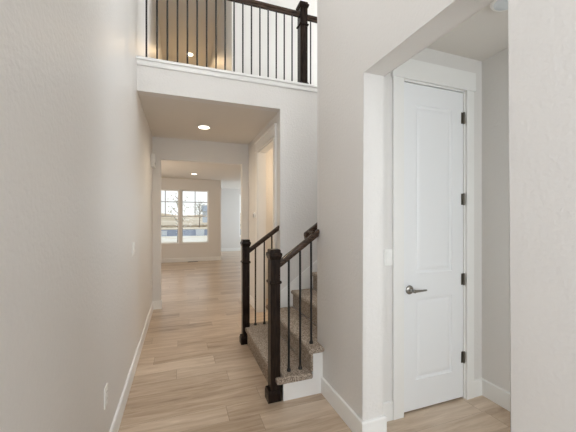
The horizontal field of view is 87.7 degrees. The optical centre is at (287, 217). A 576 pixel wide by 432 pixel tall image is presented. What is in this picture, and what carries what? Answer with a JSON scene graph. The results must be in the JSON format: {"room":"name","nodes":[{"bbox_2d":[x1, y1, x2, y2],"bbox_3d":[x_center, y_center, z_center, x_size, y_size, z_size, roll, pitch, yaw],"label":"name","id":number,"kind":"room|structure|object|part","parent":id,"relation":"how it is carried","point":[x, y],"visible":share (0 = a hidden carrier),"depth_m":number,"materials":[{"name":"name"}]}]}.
{"room":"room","nodes":[
{"label":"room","id":0,"kind":"room"},
{"bbox_2d":[0,0,162,431],"bbox_3d":[-1.642,-1.300,3.129,0.150,5.500,12.000,0,0,-20],"label":"wall","id":1,"kind":"structure","parent":0,"point":[76,136],"depth_m":1.21,"materials":[{"name":"white paint"}]},
{"bbox_2d":[104,383,107,408],"bbox_3d":[-1.063,1.040,1.754,0.008,0.116,0.070,0,0,-20],"label":"wall outlet","id":2,"kind":"object","parent":1,"relation":"attached to","point":[106,386],"visible":1,"depth_m":1.74,"materials":[{"name":"white plastic"}]},
{"bbox_2d":[132,242,134,255],"bbox_3d":[-1.437,0.285,2.799,0.012,0.116,0.116,0,0,-20],"label":"light switch","id":3,"kind":"object","parent":1,"relation":"attached to","point":[133,243],"visible":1,"depth_m":2.76,"materials":[{"name":"white plastic"}]},
{"bbox_2d":[109,299,161,431],"bbox_3d":[-0.789,1.383,1.183,0.137,0.133,7.760,0,0,-20],"label":"baseboard","id":4,"kind":"structure","parent":1,"relation":"attached to","point":[118,416],"depth_m":2.60,"materials":[{"name":"white paint"}]},
{"bbox_2d":[151,154,155,167],"bbox_3d":[-2.076,-0.880,4.630,0.050,0.190,0.180,0,0,-20],"label":"door chime","id":5,"kind":"object","parent":1,"relation":"attached to","point":[153,157],"visible":1,"depth_m":4.55,"materials":[{"name":"white plastic"}]},
{"bbox_2d":[158,26,158,58],"bbox_3d":[-2.490,-2.655,5.736,0.020,2.110,0.120,0,0,-20],"label":"trim","id":6,"kind":"structure","parent":1,"relation":"attached to","point":[158,26],"depth_m":5.79,"materials":[{"name":"white paint"}]},
{"bbox_2d":[158,0,221,66],"bbox_3d":[0.965,-4.110,4.051,5.680,0.120,12.270,0,0,-20],"label":"ceiling","id":7,"kind":"structure","parent":0,"point":[172,4],"depth_m":6.45,"materials":[{"name":"white paint"}]},
{"bbox_2d":[161,178,220,258],"bbox_3d":[-4.179,0.080,9.724,3.925,2.740,0.190,0,0,-20],"label":"wall","id":8,"kind":"structure","parent":0,"point":[213,186],"depth_m":10.10,"materials":[{"name":"white paint"}]},
{"bbox_2d":[161,189,178,243],"bbox_3d":[-4.021,-0.046,9.832,0.863,1.783,0.075,0,0,-20],"label":"window","id":9,"kind":"structure","parent":8,"relation":"attached to","point":[165,190],"depth_m":9.88,"materials":[{"name":"white plastic"}]},
{"bbox_3d":[-4.027,-0.481,9.848,0.835,0.882,0.030,0,0,-20],"label":"sash","id":10,"kind":"part","parent":9,"relation":"part of","materials":[{"name":"clear glass"}]},
{"bbox_3d":[-4.016,0.374,9.815,0.835,0.909,0.030,0,0,-20],"label":"sash","id":11,"kind":"part","parent":9,"relation":"part of","materials":[{"name":"clear glass"}]},
{"bbox_2d":[181,190,208,242],"bbox_3d":[-3.141,-0.046,10.148,0.876,1.783,0.075,0,0,-20],"label":"window","id":12,"kind":"structure","parent":8,"relation":"attached to","point":[207,202],"depth_m":10.15,"materials":[{"name":"white plastic"}]},
{"bbox_3d":[-3.147,-0.481,10.165,0.848,0.882,0.030,0,0,-20],"label":"sash","id":13,"kind":"part","parent":12,"relation":"part of","materials":[{"name":"clear glass"}]},
{"bbox_3d":[-3.135,0.374,10.132,0.848,0.909,0.030,0,0,-20],"label":"sash","id":14,"kind":"part","parent":12,"relation":"part of","materials":[{"name":"clear glass"}]},
{"bbox_2d":[139,95,276,188],"bbox_3d":[-1.737,-1.445,8.324,7.870,0.310,9.860,0,0,-20],"label":"ceiling","id":15,"kind":"structure","parent":0,"point":[166,118],"depth_m":4.28,"materials":[{"name":"white paint"}]},
{"bbox_2d":[197,125,210,128],"bbox_3d":[-1.189,-1.284,4.248,0.194,0.011,0.194,0,0,-20],"label":"recessed light","id":16,"kind":"object","parent":15,"relation":"in","point":[198,126],"visible":1,"depth_m":4.24,"materials":[{"name":"white plastic"}]},
{"bbox_2d":[152,137,272,300],"bbox_3d":[-0.888,0.080,5.271,7.100,2.740,0.120,0,0,-20],"label":"wall","id":17,"kind":"structure","parent":0,"point":[164,149],"depth_m":4.99,"materials":[{"name":"white paint"}]},
{"bbox_2d":[209,0,230,70],"bbox_3d":[-1.648,-2.825,6.921,0.120,2.450,4.860,0,0,-20],"label":"wall","id":18,"kind":"structure","parent":0,"point":[220,25],"depth_m":5.51,"materials":[{"name":"white paint"}]},
{"bbox_2d":[137,65,316,339],"bbox_3d":[0.998,-0.075,4.005,5.410,3.050,0.120,0,0,-20],"label":"wall","id":19,"kind":"structure","parent":0,"point":[296,110],"depth_m":3.58,"materials":[{"name":"white paint"}]},
{"bbox_2d":[136,56,316,92],"bbox_3d":[0.998,-1.590,4.005,5.410,0.080,0.180,0,0,-20],"label":"trim","id":20,"kind":"structure","parent":19,"relation":"attached to","point":[144,61],"depth_m":3.30,"materials":[{"name":"white paint"}]},
{"bbox_2d":[145,0,316,83],"bbox_3d":[-0.131,-2.140,3.598,3.009,1.020,0.127,0,0,-20],"label":"balcony railing","id":21,"kind":"object","parent":20,"relation":"on","point":[301,12],"visible":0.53,"depth_m":3.52,"materials":[{"name":"brown wood"}]},
{"bbox_3d":[-0.706,-2.505,3.391,1.788,0.060,0.054,0,0,-20],"label":"handrail","id":22,"kind":"part","parent":21,"relation":"part of","materials":[{"name":"brown wood"}]},
{"bbox_3d":[0.179,-2.137,3.710,0.096,1.014,0.096,0,0,-20],"label":"newel post","id":23,"kind":"part","parent":21,"relation":"part of","materials":[{"name":"brown wood"}]},
{"bbox_3d":[0.754,-2.490,3.917,1.128,0.060,0.054,0,0,-20],"label":"handrail","id":24,"kind":"part","parent":21,"relation":"part of","materials":[{"name":"brown wood"}]},
{"bbox_2d":[221,188,240,247],"bbox_3d":[-1.813,0.080,13.456,3.295,2.740,0.150,0,0,-20],"label":"wall","id":25,"kind":"structure","parent":0,"point":[230,238],"depth_m":13.12,"materials":[{"name":"white paint"}]},
{"bbox_2d":[161,248,240,262],"bbox_3d":[-2.945,1.383,11.340,2.237,0.133,7.388,0,0,36],"label":"baseboard","id":26,"kind":"structure","parent":25,"relation":"attached to","point":[169,260],"depth_m":10.06,"materials":[{"name":"white paint"}]},
{"bbox_2d":[239,194,240,236],"bbox_3d":[-1.601,-0.100,13.554,1.230,1.900,0.070,0,0,-20],"label":"window","id":27,"kind":"structure","parent":25,"relation":"in","point":[239,194],"depth_m":13.32,"materials":[{"name":"white plastic"}]},
{"bbox_2d":[231,0,316,84],"bbox_3d":[1.146,-2.825,5.280,4.266,2.450,0.120,0,0,-20],"label":"wall","id":28,"kind":"structure","parent":0,"point":[291,4],"depth_m":4.72,"materials":[{"name":"white paint"}]},
{"bbox_2d":[118,251,509,431],"bbox_3d":[-0.697,1.510,5.435,7.870,0.120,16.000,0,0,-20],"label":"floor","id":29,"kind":"structure","parent":0,"point":[194,373],"depth_m":2.58,"materials":[{"name":"brown wood"}]},
{"bbox_2d":[245,260,323,400],"bbox_3d":[1.193,0.133,3.482,3.197,2.634,1.316,0,0,-20],"label":"staircase","id":30,"kind":"structure","parent":29,"relation":"on","point":[297,383],"depth_m":2.83,"materials":[{"name":"carpet"}]},
{"bbox_2d":[239,225,278,344],"bbox_3d":[-0.336,0.769,3.548,0.460,1.362,0.106,0,0,-20],"label":"stair railing","id":31,"kind":"object","parent":30,"relation":"on","point":[245,261],"visible":0.78,"depth_m":3.46,"materials":[{"name":"brown wood"}]},
{"bbox_3d":[-0.494,0.853,3.491,0.080,1.194,0.080,0,0,-20],"label":"newel post","id":32,"kind":"part","parent":31,"relation":"part of","materials":[{"name":"brown wood"}]},
{"bbox_3d":[-0.283,0.249,3.546,0.362,0.320,0.054,0,0,-20],"label":"handrail","id":33,"kind":"part","parent":31,"relation":"part of","materials":[{"name":"brown wood"}]},
{"bbox_2d":[265,223,318,403],"bbox_3d":[0.503,0.376,2.778,1.572,2.147,0.214,0,0,-28],"label":"stair railing","id":34,"kind":"object","parent":30,"relation":"on","point":[275,259],"visible":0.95,"depth_m":2.38,"materials":[{"name":"brown wood"}]},
{"bbox_3d":[-0.112,0.853,2.408,0.080,1.194,0.080,0,0,-20],"label":"newel post","id":35,"kind":"part","parent":34,"relation":"part of","materials":[{"name":"brown wood"}]},
{"bbox_3d":[0.086,0.255,2.497,0.361,0.320,0.054,0,0,-20],"label":"handrail","id":36,"kind":"part","parent":34,"relation":"part of","materials":[{"name":"brown wood"}]},
{"bbox_3d":[0.692,-0.254,2.880,1.148,0.887,0.054,0,0,-20],"label":"wall rail","id":37,"kind":"part","parent":34,"relation":"part of","materials":[{"name":"brown wood"}]},
{"bbox_2d":[248,0,575,431],"bbox_3d":[0.667,-1.300,1.675,0.160,5.500,7.700,0,0,-20],"label":"wall","id":38,"kind":"structure","parent":0,"point":[360,42],"depth_m":1.50,"materials":[{"name":"white paint"}]},
{"bbox_2d":[250,295,254,308],"bbox_3d":[-0.478,1.383,4.478,0.125,0.133,1.770,0,0,-20],"label":"baseboard","id":39,"kind":"structure","parent":38,"relation":"attached to","point":[252,301],"depth_m":4.90,"materials":[{"name":"white paint"}]},
{"bbox_2d":[254,123,276,312],"bbox_3d":[-0.276,0.139,4.229,0.154,2.622,1.067,0,0,-20],"label":"trim","id":40,"kind":"structure","parent":38,"relation":"attached to","point":[267,141],"depth_m":4.61,"materials":[{"name":"white paint"}]},
{"bbox_2d":[321,377,509,431],"bbox_3d":[1.661,1.383,0.463,1.240,0.133,4.746,0,0,-20],"label":"baseboard","id":41,"kind":"structure","parent":38,"relation":"attached to","point":[352,420],"depth_m":2.21,"materials":[{"name":"white paint"}]},
{"bbox_2d":[383,48,481,401],"bbox_3d":[1.133,0.080,2.366,1.185,2.740,0.115,0,0,-20],"label":"wall","id":42,"kind":"structure","parent":0,"point":[427,55],"depth_m":2.32,"materials":[{"name":"white paint"}]},
{"bbox_2d":[384,249,391,265],"bbox_3d":[0.721,0.282,2.150,0.070,0.116,0.012,0,0,-20],"label":"light switch","id":43,"kind":"object","parent":42,"relation":"attached to","point":[387,252],"visible":1,"depth_m":2.15,"materials":[{"name":"white plastic"}]},
{"bbox_2d":[391,59,475,419],"bbox_3d":[1.108,0.142,2.344,0.813,2.615,0.139,0,0,-20],"label":"trim","id":44,"kind":"structure","parent":42,"relation":"attached to","point":[412,71],"depth_m":2.25,"materials":[{"name":"white paint"}]},
{"bbox_2d":[404,82,464,411],"bbox_3d":[1.140,0.215,2.297,0.604,2.437,0.102,0,0,-20],"label":"door","id":45,"kind":"structure","parent":42,"relation":"in","point":[434,118],"depth_m":2.31,"materials":[{"name":"white paint"}]},
{"bbox_3d":[0.911,0.533,2.198,0.066,0.066,0.064,0,0,-20],"label":"handle","id":46,"kind":"part","parent":45,"relation":"part of","materials":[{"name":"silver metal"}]},
{"bbox_2d":[427,4,507,60],"bbox_3d":[1.794,-1.340,0.529,1.185,0.100,4.020,0,0,-20],"label":"ceiling","id":47,"kind":"structure","parent":0,"point":[484,34],"depth_m":2.14,"materials":[{"name":"white paint"}]},
{"bbox_2d":[490,0,507,11],"bbox_3d":[1.296,-1.276,1.758,0.184,0.028,0.184,0,0,-20],"label":"smoke detector","id":48,"kind":"object","parent":47,"relation":"in","point":[497,5],"visible":0.63,"depth_m":1.79,"materials":[{"name":"white plastic"}]},
{"bbox_2d":[482,48,509,391],"bbox_3d":[2.295,0.080,0.712,0.120,2.740,3.785,0,0,-20],"label":"wall","id":49,"kind":"structure","parent":0,"point":[495,75],"depth_m":2.36,"materials":[{"name":"white paint"}]},
{"label":"outside","id":50,"kind":"structure","parent":0,"visible":0},
{"bbox_2d":[161,222,240,229],"bbox_3d":[-30.486,1.900,84.679,320.000,0.300,80.000,0,0,-20],"label":"field","id":51,"kind":"structure","parent":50,"point":[162,223],"depth_m":80.77,"materials":[{"name":"beige plant"}]},
{"bbox_2d":[190,200,206,226],"bbox_3d":[-16.268,-0.904,55.769,3.830,5.312,2.967,0,0,-20],"label":"young tree","id":52,"kind":"object","parent":51,"relation":"on","point":[201,205],"visible":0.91,"depth_m":55.69,"materials":[{"name":"brown plant"}]},
{"bbox_2d":[161,224,240,227],"bbox_3d":[-24.136,1.630,57.608,48.461,0.719,6.994,0,0,-32],"label":"scrub","id":53,"kind":"object","parent":51,"relation":"on","point":[195,225],"visible":0.18,"depth_m":58.36,"materials":[{"name":"plant"}]},
{"bbox_2d":[201,205,206,222],"bbox_3d":[-28.925,-1.600,118.721,10.000,6.700,8.200,0,0,-20],"label":"house","id":54,"kind":"structure","parent":51,"relation":"on","point":[204,219],"depth_m":114.82,"materials":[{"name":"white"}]},
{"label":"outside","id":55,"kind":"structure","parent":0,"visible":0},
{"bbox_2d":[161,235,240,242],"bbox_3d":[-7.537,1.850,20.935,120.000,0.200,17.500,0,0,-20],"label":"ground","id":56,"kind":"structure","parent":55,"point":[164,239],"depth_m":24.42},
{"bbox_2d":[168,195,198,241],"bbox_3d":[-7.472,-0.125,20.537,2.031,3.754,1.790,0,0,17],"label":"young tree","id":57,"kind":"object","parent":56,"relation":"on","point":[171,195],"visible":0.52,"depth_m":20.65,"materials":[{"name":"brown plant"}]},
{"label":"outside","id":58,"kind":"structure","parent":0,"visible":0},
{"bbox_2d":[161,213,240,221],"bbox_3d":[-66.054,-0.786,183.472,340.000,5.671,130.000,0,0,-20],"label":"hill","id":59,"kind":"structure","parent":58,"point":[163,219],"depth_m":132.98,"materials":[{"name":"beige"}]},
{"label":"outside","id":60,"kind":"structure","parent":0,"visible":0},
{"bbox_2d":[161,229,240,235],"bbox_3d":[-13.719,1.905,38.106,160.000,0.190,19.000,0,0,-20],"label":"road","id":61,"kind":"structure","parent":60,"point":[186,232],"depth_m":37.45,"materials":[{"name":"grey asphalt"}]},
{"bbox_2d":[161,231,166,235],"bbox_3d":[-12.853,1.558,30.977,0.700,0.504,0.546,0,0,-20],"label":"utility box","id":62,"kind":"object","parent":61,"relation":"on","point":[163,233],"visible":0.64,"depth_m":30.77,"materials":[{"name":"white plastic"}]},
{"bbox_2d":[195,229,204,234],"bbox_3d":[-9.306,1.486,31.723,0.900,0.648,0.702,0,0,-20],"label":"utility box","id":63,"kind":"object","parent":61,"relation":"on","point":[198,231],"visible":0.89,"depth_m":31.42,"materials":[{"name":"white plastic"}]}
]}

